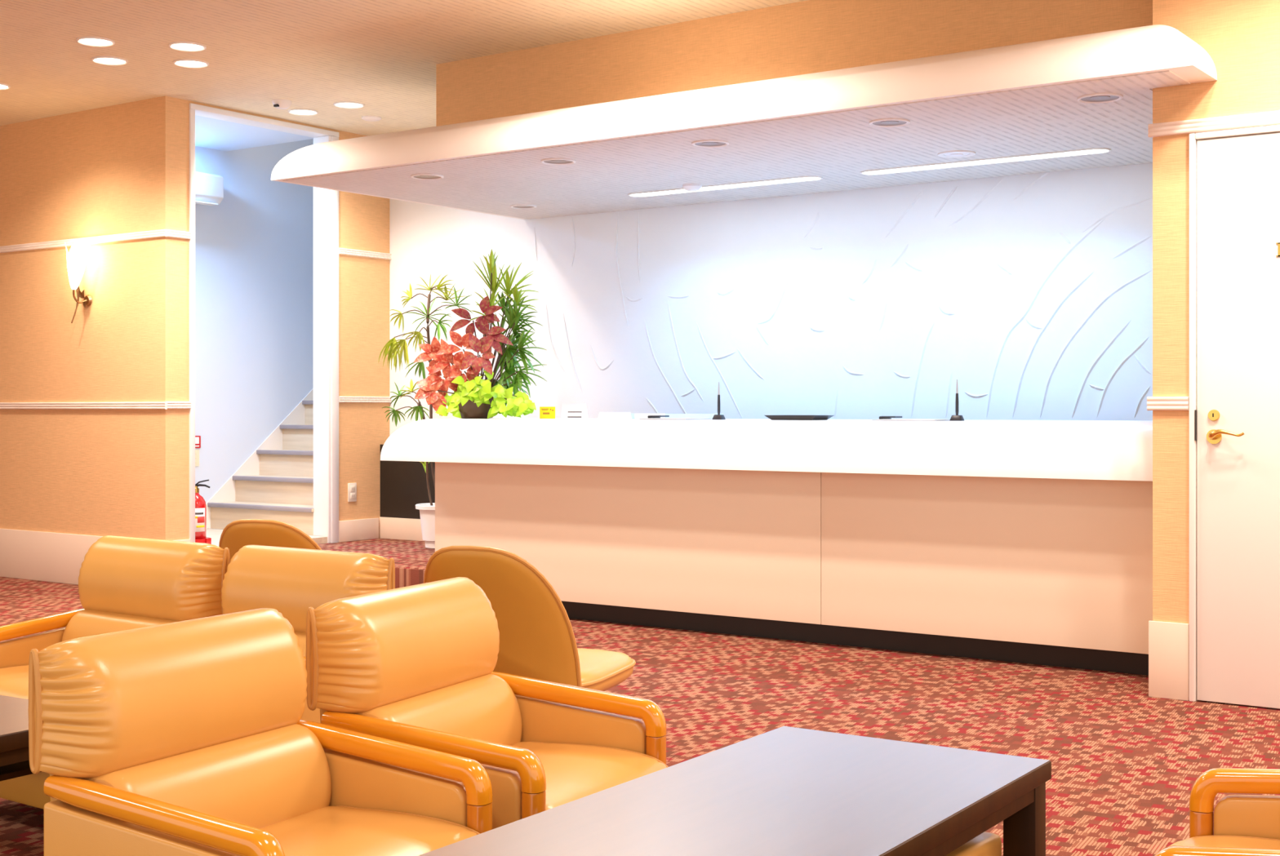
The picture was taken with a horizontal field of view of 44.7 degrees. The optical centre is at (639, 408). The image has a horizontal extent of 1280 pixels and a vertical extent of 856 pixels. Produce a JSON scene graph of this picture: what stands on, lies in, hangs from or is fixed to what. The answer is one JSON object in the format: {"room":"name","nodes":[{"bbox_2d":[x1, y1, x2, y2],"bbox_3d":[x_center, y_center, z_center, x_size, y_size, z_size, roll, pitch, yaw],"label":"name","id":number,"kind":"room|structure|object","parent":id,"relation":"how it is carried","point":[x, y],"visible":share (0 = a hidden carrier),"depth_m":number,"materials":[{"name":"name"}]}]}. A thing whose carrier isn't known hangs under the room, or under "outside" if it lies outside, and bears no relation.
{"room":"lobby","nodes":[
{"label":"lobby","id":0,"kind":"room"},
{"bbox_2d":[0,95,182,540],"bbox_3d":[-4.172,-0.360,9.921,3.730,2.820,0.120,0,0,35],"label":"wall","id":1,"kind":"structure","parent":0,"point":[117,169],"depth_m":9.18,"materials":[{"name":"paint"}]},
{"bbox_2d":[0,528,102,585],"bbox_3d":[-4.206,0.900,9.863,3.742,0.300,0.012,0,0,35],"label":"baseboard","id":2,"kind":"structure","parent":1,"relation":"attached to","point":[39,556],"depth_m":9.45,"materials":[{"name":"paint"}]},
{"bbox_2d":[65,242,92,323],"bbox_3d":[-3.293,-0.741,9.120,0.144,0.476,0.202,0,0,-14],"label":"wall sconce","id":3,"kind":"object","parent":1,"relation":"attached to","point":[78,255],"visible":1,"depth_m":9.08,"materials":[{"name":"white glass"}]},
{"bbox_2d":[0,229,167,253],"bbox_3d":[-4.205,-0.993,9.860,3.746,0.042,0.016,0,0,35],"label":"trim","id":4,"kind":"structure","parent":1,"relation":"attached to","point":[160,233],"depth_m":9.19,"materials":[{"name":"white wood"}]},
{"bbox_2d":[0,401,167,409],"bbox_3d":[-4.205,-0.017,9.860,3.746,0.042,0.016,0,0,35],"label":"trim","id":5,"kind":"structure","parent":1,"relation":"attached to","point":[156,405],"depth_m":9.18,"materials":[{"name":"white wood"}]},
{"bbox_2d":[195,138,313,536],"bbox_3d":[-2.467,-1.550,11.146,0.100,5.200,3.850,0,0,35],"label":"wall","id":6,"kind":"structure","parent":0,"point":[254,248],"depth_m":10.72,"materials":[{"name":"paint"}]},
{"bbox_2d":[195,449,199,466],"bbox_3d":[-3.009,0.330,10.289,0.005,0.110,0.225,0,0,35],"label":"card","id":7,"kind":"object","parent":6,"relation":"attached to","point":[197,451],"visible":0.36,"depth_m":10.37,"materials":[{"name":"paper"}]},
{"bbox_2d":[195,435,200,448],"bbox_3d":[-3.005,0.223,10.292,0.008,0.081,0.235,0,0,35],"label":"sign","id":8,"kind":"object","parent":6,"relation":"attached to","point":[197,438],"visible":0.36,"depth_m":10.37,"materials":[{"name":"red plastic"}]},
{"bbox_2d":[195,171,223,205],"bbox_3d":[-3.051,-1.449,10.059,0.199,0.202,0.740,0,0,35],"label":"air conditioner","id":9,"kind":"object","parent":6,"relation":"attached to","point":[209,188],"visible":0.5,"depth_m":10.21,"materials":[{"name":"white plastic"}]},
{"bbox_2d":[195,115,313,151],"bbox_3d":[-2.006,-2.975,10.819,1.230,2.450,3.850,0,0,35],"label":"ceiling","id":10,"kind":"structure","parent":0,"point":[210,133],"depth_m":9.97,"materials":[{"name":"paint"}]},
{"bbox_2d":[206,528,327,546],"bbox_3d":[-2.755,0.929,9.674,1.130,0.241,1.115,0,0,35],"label":"floor","id":11,"kind":"structure","parent":0,"point":[215,535],"depth_m":9.78,"materials":[{"name":"plastic"}]},
{"bbox_2d":[195,480,211,544],"bbox_3d":[-2.649,0.615,9.278,0.190,0.384,0.180,0,0,35],"label":"fire extinguisher","id":12,"kind":"object","parent":11,"relation":"on","point":[200,504],"visible":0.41,"depth_m":9.24,"materials":[{"name":"red metal"}]},
{"bbox_2d":[197,516,204,523],"bbox_3d":[-2.607,0.660,9.239,0.005,0.037,0.047,0,0,42],"label":"print","id":13,"kind":"object","parent":12,"relation":"on","point":[200,519],"depth_m":9.24,"materials":[{"name":"red paper"}]},
{"bbox_2d":[205,388,314,535],"bbox_3d":[-1.796,-0.314,11.134,1.008,2.244,2.706,0,0,35],"label":"staircase","id":14,"kind":"structure","parent":11,"relation":"on","point":[275,482],"depth_m":10.52,"materials":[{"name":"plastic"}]},
{"bbox_2d":[182,99,389,539],"bbox_3d":[-2.182,-0.360,9.609,0.120,2.820,1.670,0,0,35],"label":"wall","id":15,"kind":"structure","parent":0,"point":[363,220],"depth_m":10.01,"materials":[{"name":"paint"}]},
{"bbox_2d":[167,229,191,239],"bbox_3d":[-2.630,-0.993,8.857,0.016,0.042,0.165,0,0,35],"label":"trim","id":16,"kind":"structure","parent":15,"relation":"attached to","point":[171,233],"depth_m":8.85,"materials":[{"name":"white wood"}]},
{"bbox_2d":[167,401,191,408],"bbox_3d":[-2.630,-0.019,8.857,0.016,0.042,0.165,0,0,35],"label":"trim","id":17,"kind":"structure","parent":15,"relation":"attached to","point":[171,405],"depth_m":8.85,"materials":[{"name":"white wood"}]},
{"bbox_2d":[172,539,190,542],"bbox_3d":[-2.632,0.900,8.858,0.012,0.300,0.165,0,0,35],"label":"baseboard","id":18,"kind":"structure","parent":15,"relation":"attached to","point":[183,540],"depth_m":8.89,"materials":[{"name":"paint"}]},
{"bbox_2d":[189,108,195,542],"bbox_3d":[-2.627,-0.436,8.978,0.142,2.572,0.035,0,0,35],"label":"trim","id":19,"kind":"structure","parent":15,"relation":"attached to","point":[192,112],"depth_m":8.93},
{"bbox_2d":[189,102,338,137],"bbox_3d":[-2.301,-1.738,9.436,0.144,0.033,1.160,0,0,35],"label":"trim","id":20,"kind":"structure","parent":15,"relation":"attached to","point":[200,110],"depth_m":9.39,"materials":[{"name":"white wood"}]},
{"bbox_2d":[313,135,338,543],"bbox_3d":[-1.993,-0.436,9.874,0.142,2.572,0.090,0,0,35],"label":"trim","id":21,"kind":"structure","parent":15,"relation":"attached to","point":[322,197],"depth_m":9.83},
{"bbox_2d":[347,483,356,502],"bbox_3d":[-1.845,0.538,9.972,0.012,0.120,0.072,0,0,35],"label":"wall outlet","id":22,"kind":"object","parent":15,"relation":"attached to","point":[352,487],"visible":1,"depth_m":9.96,"materials":[{"name":"white plastic"}]},
{"bbox_2d":[351,485,355,492],"bbox_3d":[-1.842,0.515,9.970,0.003,0.036,0.036,0,0,35],"label":"socket","id":23,"kind":"object","parent":22,"relation":"attached to","point":[353,487],"depth_m":9.97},
{"bbox_2d":[351,493,355,498],"bbox_3d":[-1.842,0.560,9.970,0.003,0.036,0.036,0,0,35],"label":"socket","id":24,"kind":"object","parent":22,"relation":"attached to","point":[353,495],"depth_m":9.97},
{"bbox_2d":[338,518,378,542],"bbox_3d":[-1.812,0.782,10.018,0.012,0.135,0.355,0,0,35],"label":"baseboard","id":25,"kind":"structure","parent":15,"relation":"attached to","point":[361,529],"depth_m":10.01,"materials":[{"name":"paint"}]},
{"bbox_2d":[338,248,391,259],"bbox_3d":[-1.778,-1.002,10.062,0.016,0.040,0.465,0,0,35],"label":"trim","id":26,"kind":"structure","parent":15,"relation":"attached to","point":[341,251],"depth_m":10.05,"materials":[{"name":"white wood"}]},
{"bbox_2d":[338,396,391,403],"bbox_3d":[-1.778,-0.058,10.062,0.016,0.040,0.465,0,0,35],"label":"trim","id":27,"kind":"structure","parent":15,"relation":"attached to","point":[341,399],"depth_m":10.06,"materials":[{"name":"white wood"}]},
{"bbox_2d":[317,538,435,588],"bbox_3d":[-1.365,0.950,9.218,1.665,0.200,1.365,0,0,35],"label":"floor","id":28,"kind":"structure","parent":0,"point":[411,557],"depth_m":9.21,"materials":[{"name":"carpet"}]},
{"bbox_2d":[379,444,435,541],"bbox_3d":[0.064,0.542,8.983,4.269,0.615,0.098,0,0,35],"label":"wall","id":29,"kind":"structure","parent":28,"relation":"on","point":[403,484],"depth_m":10.06,"materials":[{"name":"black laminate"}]},
{"bbox_2d":[377,274,473,549],"bbox_3d":[-1.342,0.010,9.436,0.659,1.680,0.526,0,0,35],"label":"potted palm","id":30,"kind":"object","parent":28,"relation":"on","point":[427,511],"visible":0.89,"depth_m":9.43,"materials":[{"name":"plant"}]},
{"bbox_2d":[0,0,806,136],"bbox_3d":[-1.901,-1.810,3.806,14.500,0.080,11.020,0,0,35],"label":"ceiling","id":31,"kind":"structure","parent":0,"point":[383,55],"depth_m":7.57,"materials":[{"name":"beige paint"}]},
{"bbox_2d":[0,82,10,89],"bbox_3d":[-3.539,-1.766,8.505,0.176,0.008,0.176,0,0,35],"label":"recessed light","id":32,"kind":"object","parent":31,"relation":"in","point":[2,86],"visible":1,"depth_m":8.52,"materials":[{"name":"white"}]},
{"bbox_2d":[75,36,115,46],"bbox_3d":[-2.619,-1.766,7.481,0.176,0.008,0.176,0,0,35],"label":"recessed light","id":33,"kind":"object","parent":31,"relation":"in","point":[89,41],"visible":1,"depth_m":7.47,"materials":[{"name":"white"}]},
{"bbox_2d":[91,56,128,65],"bbox_3d":[-2.691,-1.766,7.890,0.176,0.008,0.176,0,0,35],"label":"recessed light","id":34,"kind":"object","parent":31,"relation":"in","point":[111,60],"visible":1,"depth_m":7.88,"materials":[{"name":"white"}]},
{"bbox_2d":[168,41,206,51],"bbox_3d":[-2.207,-1.766,7.582,0.176,0.008,0.176,0,0,35],"label":"recessed light","id":35,"kind":"object","parent":31,"relation":"in","point":[181,46],"visible":1,"depth_m":7.57,"materials":[{"name":"white"}]},
{"bbox_2d":[173,58,208,67],"bbox_3d":[-2.296,-1.766,7.953,0.176,0.008,0.176,0,0,35],"label":"recessed light","id":36,"kind":"object","parent":31,"relation":"in","point":[189,63],"visible":1,"depth_m":7.94,"materials":[{"name":"white glass"}]},
{"bbox_2d":[271,98,291,109],"bbox_3d":[-2.059,-1.748,8.941,0.110,0.044,0.110,0,0,35],"label":"smoke detector","id":37,"kind":"object","parent":31,"relation":"attached to","point":[281,104],"visible":1,"depth_m":8.90,"materials":[{"name":"white plastic"}]},
{"bbox_2d":[288,108,318,115],"bbox_3d":[-2.005,-1.766,9.253,0.176,0.008,0.176,0,0,35],"label":"recessed light","id":38,"kind":"object","parent":31,"relation":"in","point":[294,111],"visible":1,"depth_m":9.24,"materials":[{"name":"white"}]},
{"bbox_2d":[333,101,364,108],"bbox_3d":[-1.691,-1.766,9.037,0.176,0.008,0.176,0,0,35],"label":"recessed light","id":39,"kind":"object","parent":31,"relation":"in","point":[348,104],"visible":1,"depth_m":9.03,"materials":[{"name":"white glass"}]},
{"bbox_2d":[361,115,381,121],"bbox_3d":[-1.631,-1.761,9.444,0.120,0.018,0.120,0,0,35],"label":"smoke detector","id":40,"kind":"object","parent":31,"relation":"attached to","point":[369,117],"visible":1,"depth_m":9.41,"materials":[{"name":"white plastic"}]},
{"bbox_2d":[415,502,435,549],"bbox_3d":[-1.217,0.717,9.484,0.304,0.266,0.304,0,0,35],"label":"pot","id":41,"kind":"object","parent":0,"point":[427,511],"depth_m":9.39,"materials":[{"name":"white ceramic"}]},
{"bbox_2d":[0,577,1279,855],"bbox_3d":[-1.887,1.100,3.827,14.500,0.100,11.070,0,0,35],"label":"floor","id":42,"kind":"structure","parent":0,"point":[1126,763],"depth_m":5.33,"materials":[{"name":"carpet"}]},
{"bbox_2d":[0,695,41,782],"bbox_3d":[-1.760,0.840,3.278,1.200,0.420,0.620,0,0,32],"label":"coffee table","id":43,"kind":"object","parent":42,"relation":"on","point":[14,712],"visible":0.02,"depth_m":3.11,"materials":[{"name":"brown wood"}]},
{"bbox_2d":[0,760,41,782],"bbox_3d":[-1.760,0.739,3.278,1.000,0.012,0.480,0,0,32],"label":"shelf","id":44,"kind":"object","parent":43,"relation":"attached to","point":[20,769],"depth_m":3.15,"materials":[{"name":"brown wood"}]},
{"bbox_2d":[0,535,230,809],"bbox_3d":[-1.455,0.703,4.032,0.547,0.694,0.547,0,0,36],"label":"armchair","id":45,"kind":"object","parent":42,"relation":"on","point":[125,583],"visible":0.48,"depth_m":4.12,"materials":[{"name":"orange leather"}]},
{"bbox_2d":[0,666,28,699],"bbox_3d":[-1.494,0.768,3.979,0.452,0.169,0.417,0,0,36],"label":"seat cushion","id":46,"kind":"object","parent":45,"relation":"on","point":[14,680],"depth_m":3.91,"materials":[{"name":"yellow leather"}]},
{"bbox_2d":[61,609,180,641],"bbox_3d":[-1.359,0.641,4.162,0.450,0.181,0.148,0,0,36],"label":"cushion","id":47,"kind":"object","parent":45,"relation":"on","point":[82,623],"depth_m":4.17,"materials":[{"name":"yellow leather"}]},
{"bbox_2d":[28,608,493,855],"bbox_3d":[-0.564,0.703,2.469,0.547,0.694,0.547,0,0,29],"label":"armchair","id":48,"kind":"object","parent":42,"relation":"on","point":[187,738],"visible":0.98,"depth_m":2.49,"materials":[{"name":"orange leather"}]},
{"bbox_2d":[80,724,331,829],"bbox_3d":[-0.706,0.641,2.547,0.148,0.181,0.450,0,0,29],"label":"cushion","id":49,"kind":"object","parent":48,"relation":"on","point":[260,776],"depth_m":2.54,"materials":[{"name":"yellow leather"}]},
{"bbox_2d":[260,806,476,855],"bbox_3d":[-0.506,0.768,2.438,0.417,0.169,0.452,0,0,29],"label":"seat cushion","id":50,"kind":"object","parent":48,"relation":"on","point":[300,831],"depth_m":2.54,"materials":[{"name":"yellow leather"}]},
{"bbox_2d":[218,519,321,561],"bbox_3d":[-1.097,0.693,5.091,0.462,0.709,0.695,0,0,13],"label":"chair","id":51,"kind":"object","parent":42,"relation":"on","point":[238,534],"visible":0.08,"depth_m":4.77,"materials":[{"name":"leather"}]},
{"bbox_2d":[221,545,395,723],"bbox_3d":[-0.974,0.703,3.738,0.547,0.694,0.547,0,0,35],"label":"armchair","id":52,"kind":"object","parent":42,"relation":"on","point":[290,581],"visible":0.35,"depth_m":3.84,"materials":[{"name":"orange leather"}]},
{"bbox_2d":[293,631,306,657],"bbox_3d":[-0.882,0.641,3.871,0.450,0.181,0.148,0,0,35],"label":"cushion","id":53,"kind":"object","parent":52,"relation":"on","point":[301,636],"depth_m":3.79,"materials":[{"name":"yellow leather"}]},
{"bbox_2d":[305,577,668,830],"bbox_3d":[-0.255,0.703,2.988,0.547,0.694,0.547,0,0,25],"label":"armchair","id":54,"kind":"object","parent":42,"relation":"on","point":[415,665],"visible":0.74,"depth_m":2.99,"materials":[{"name":"orange leather"}]},
{"bbox_2d":[356,674,521,746],"bbox_3d":[-0.402,0.641,3.057,0.148,0.181,0.450,0,0,25],"label":"cushion","id":55,"kind":"object","parent":54,"relation":"on","point":[484,707],"depth_m":3.07,"materials":[{"name":"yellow leather"}]},
{"bbox_2d":[511,742,666,810],"bbox_3d":[-0.197,0.768,2.960,0.417,0.169,0.452,0,0,25],"label":"seat cushion","id":56,"kind":"object","parent":54,"relation":"on","point":[574,771],"depth_m":3.01,"materials":[{"name":"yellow leather"}]},
{"bbox_2d":[423,546,635,707],"bbox_3d":[-0.307,0.693,4.161,0.462,0.709,0.695,0,0,19],"label":"chair","id":57,"kind":"object","parent":42,"relation":"on","point":[537,640],"visible":0.41,"depth_m":3.90,"materials":[{"name":"leather"}]},
{"bbox_2d":[418,726,1051,855],"bbox_3d":[0.178,0.840,2.437,0.545,0.420,1.200,0,0,34],"label":"coffee table","id":58,"kind":"object","parent":42,"relation":"on","point":[784,791],"visible":1,"depth_m":2.50,"materials":[{"name":"brown wood"}]},
{"bbox_2d":[380,417,1152,675],"bbox_3d":[0.580,0.551,7.374,4.050,0.997,0.990,0,0,35],"label":"reception desk","id":59,"kind":"object","parent":42,"relation":"on","point":[1030,542],"depth_m":6.78,"materials":[{"name":"beige laminate"}]},
{"bbox_2d":[457,395,493,418],"bbox_3d":[-0.875,-0.006,8.287,0.286,0.118,0.286,0,0,35],"label":"bowl","id":60,"kind":"object","parent":59,"relation":"on","point":[476,407],"depth_m":8.17,"materials":[{"name":"brown ceramic"}]},
{"bbox_2d":[413,248,546,418],"bbox_3d":[-0.785,-0.394,8.225,0.782,0.894,0.454,0,0,35],"label":"plant arrangement","id":61,"kind":"object","parent":59,"relation":"on","point":[473,397],"visible":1,"depth_m":8.18,"materials":[{"name":"green plant"}]},
{"bbox_2d":[539,406,555,418],"bbox_3d":[-0.482,0.021,8.106,0.082,0.062,0.005,0,0,10],"label":"card sign","id":62,"kind":"object","parent":59,"relation":"on","point":[545,412],"visible":0.95,"depth_m":8.11,"materials":[{"name":"yellow paper"}]},
{"bbox_2d":[560,403,586,418],"bbox_3d":[-0.350,0.013,8.233,0.130,0.080,0.050,0,0,15],"label":"card holder","id":63,"kind":"object","parent":59,"relation":"on","point":[564,406],"visible":0.57,"depth_m":8.23,"materials":[{"name":"plastic"}]},
{"bbox_2d":[564,408,587,418],"bbox_3d":[-0.330,0.028,8.071,0.110,0.050,0.052,0,0,15],"label":"card holder","id":64,"kind":"object","parent":59,"relation":"on","point":[570,413],"visible":0.88,"depth_m":8.05,"materials":[{"name":"paper"}]},
{"bbox_2d":[597,412,631,418],"bbox_3d":[-0.129,0.035,7.992,0.160,0.034,0.080,0,0,15],"label":"box","id":65,"kind":"object","parent":59,"relation":"on","point":[602,415],"visible":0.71,"depth_m":7.97,"materials":[{"name":"paper"}]},
{"bbox_2d":[635,413,665,418],"bbox_3d":[0.051,0.038,7.864,0.120,0.028,0.100,0,0,35],"label":"box","id":66,"kind":"object","parent":59,"relation":"on","point":[637,415],"visible":0.59,"depth_m":7.83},
{"bbox_2d":[639,415,711,419],"bbox_3d":[0.171,0.043,7.498,0.271,0.019,0.220,0,0,35],"label":"clipboard","id":67,"kind":"object","parent":59,"relation":"on","point":[649,417],"visible":0.98,"depth_m":7.49,"materials":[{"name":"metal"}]},
{"bbox_2d":[631,413,723,419],"bbox_3d":[0.133,0.040,8.015,0.640,0.026,0.100,0,0,35],"label":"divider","id":68,"kind":"object","parent":59,"relation":"on","point":[671,415],"visible":0.26,"depth_m":7.87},
{"bbox_2d":[712,382,725,419],"bbox_3d":[0.374,-0.036,7.378,0.053,0.178,0.039,0,0,35],"label":"stand","id":69,"kind":"object","parent":59,"relation":"on","point":[718,416],"visible":0.94,"depth_m":7.37,"materials":[{"name":"black plastic"}]},
{"bbox_2d":[380,417,1152,481],"bbox_3d":[0.580,0.163,7.374,4.050,0.219,0.990,0,0,35],"label":"countertop","id":70,"kind":"structure","parent":59,"relation":"on","point":[1087,450],"depth_m":6.74,"materials":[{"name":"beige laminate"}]},
{"bbox_2d":[764,415,833,420],"bbox_3d":[0.731,0.042,7.138,0.270,0.022,0.180,0,0,35],"label":"tray","id":71,"kind":"object","parent":59,"relation":"on","point":[771,417],"visible":1,"depth_m":7.07,"materials":[{"name":"plastic"}]},
{"bbox_2d":[871,416,950,421],"bbox_3d":[1.195,0.043,6.773,0.301,0.019,0.220,0,0,35],"label":"clipboard","id":72,"kind":"object","parent":59,"relation":"on","point":[881,418],"visible":0.88,"depth_m":6.71,"materials":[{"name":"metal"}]},
{"bbox_2d":[949,379,964,421],"bbox_3d":[1.362,-0.036,6.680,0.053,0.178,0.039,0,0,35],"label":"stand","id":73,"kind":"object","parent":59,"relation":"on","point":[953,418],"visible":1,"depth_m":6.67,"materials":[{"name":"black plastic"}]},
{"bbox_2d":[945,831,1001,855],"bbox_3d":[0.430,0.905,2.746,0.320,0.290,0.320,0,0,35],"label":"armchair","id":74,"kind":"object","parent":42,"relation":"on","point":[986,844],"visible":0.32,"depth_m":2.73,"materials":[{"name":"orange leather"}]},
{"bbox_2d":[1154,768,1279,855],"bbox_3d":[0.988,0.703,2.234,0.547,0.694,0.547,0,0,26],"label":"armchair","id":75,"kind":"object","parent":42,"relation":"on","point":[1239,825],"visible":1,"depth_m":2.50,"materials":[{"name":"orange leather"}]},
{"bbox_2d":[1168,836,1279,849],"bbox_3d":[0.929,0.768,2.263,0.417,0.169,0.452,0,0,26],"label":"seat cushion","id":76,"kind":"object","parent":75,"relation":"on","point":[1249,842],"depth_m":2.46,"materials":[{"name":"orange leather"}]},
{"bbox_2d":[389,162,1152,435],"bbox_3d":[0.629,-0.360,8.713,5.745,2.820,0.127,0,0,35],"label":"wall","id":77,"kind":"structure","parent":0,"point":[1033,293],"depth_m":8.38,"materials":[{"name":"paint"}]},
{"bbox_2d":[435,0,1152,126],"bbox_3d":[0.906,-1.580,7.529,3.725,0.380,1.500,0,0,35],"label":"wall","id":78,"kind":"structure","parent":0,"point":[808,36],"depth_m":6.90,"materials":[{"name":"paint"}]},
{"bbox_2d":[271,24,1217,219],"bbox_3d":[0.580,-1.270,7.441,4.613,0.229,2.019,0,0,35],"label":"canopy","id":79,"kind":"object","parent":78,"relation":"attached to","point":[1093,150],"depth_m":6.84,"materials":[{"name":"white paint"}]},
{"bbox_2d":[682,183,702,191],"bbox_3d":[0.271,-1.149,8.079,0.100,0.030,0.100,0,0,35],"label":"smoke detector","id":80,"kind":"object","parent":79,"relation":"attached to","point":[688,187],"visible":1,"depth_m":8.05,"materials":[{"name":"white plastic"}]},
{"bbox_2d":[937,150,975,157],"bbox_3d":[1.444,-1.159,7.087,0.170,0.010,0.170,0,0,35],"label":"recessed light","id":81,"kind":"object","parent":79,"relation":"attached to","point":[953,153],"visible":1,"depth_m":7.07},
{"bbox_2d":[943,152,968,156],"bbox_3d":[1.444,-1.159,7.087,0.120,0.008,0.120,0,0,35],"label":"grille","id":82,"kind":"object","parent":81,"relation":"attached to","point":[945,154],"depth_m":7.08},
{"bbox_2d":[1152,0,1279,701],"bbox_3d":[4.505,-0.360,4.849,5.245,2.820,1.720,0,0,35],"label":"wall","id":83,"kind":"structure","parent":0,"point":[1242,37],"depth_m":5.61,"materials":[{"name":"paint"}]},
{"bbox_2d":[1146,396,1189,410],"bbox_3d":[1.909,-0.018,5.622,0.147,0.050,0.016,0,0,35],"label":"trim","id":84,"kind":"structure","parent":83,"relation":"attached to","point":[1153,403],"depth_m":5.61,"materials":[{"name":"white wood"}]},
{"bbox_2d":[1148,621,1189,701],"bbox_3d":[1.912,0.911,5.622,0.143,0.277,0.012,0,0,35],"label":"baseboard","id":85,"kind":"structure","parent":83,"relation":"attached to","point":[1168,642],"depth_m":5.62,"materials":[{"name":"paint"}]},
{"bbox_2d":[1189,133,1197,702],"bbox_3d":[2.014,0.032,5.621,0.022,2.036,0.136,0,0,35],"label":"trim","id":86,"kind":"structure","parent":83,"relation":"attached to","point":[1193,141],"depth_m":5.57,"materials":[{"name":"beige paint"}]},
{"bbox_2d":[1147,110,1279,137],"bbox_3d":[3.998,-1.012,4.144,5.257,0.048,0.016,0,0,35],"label":"trim","id":87,"kind":"structure","parent":83,"relation":"attached to","point":[1270,117],"depth_m":5.52,"materials":[{"name":"white wood"}]},
{"bbox_2d":[1194,132,1279,709],"bbox_3d":[2.328,0.042,5.315,0.844,2.004,0.101,0,0,35],"label":"door","id":88,"kind":"structure","parent":83,"relation":"in","point":[1237,415],"depth_m":5.48,"materials":[{"name":"beige paint"}]},
{"bbox_2d":[1195,124,1279,140],"bbox_3d":[2.370,-0.975,5.369,0.850,0.022,0.136,0,0,35],"label":"trim","id":89,"kind":"structure","parent":83,"relation":"attached to","point":[1274,128],"depth_m":5.48,"materials":[{"name":"beige paint"}]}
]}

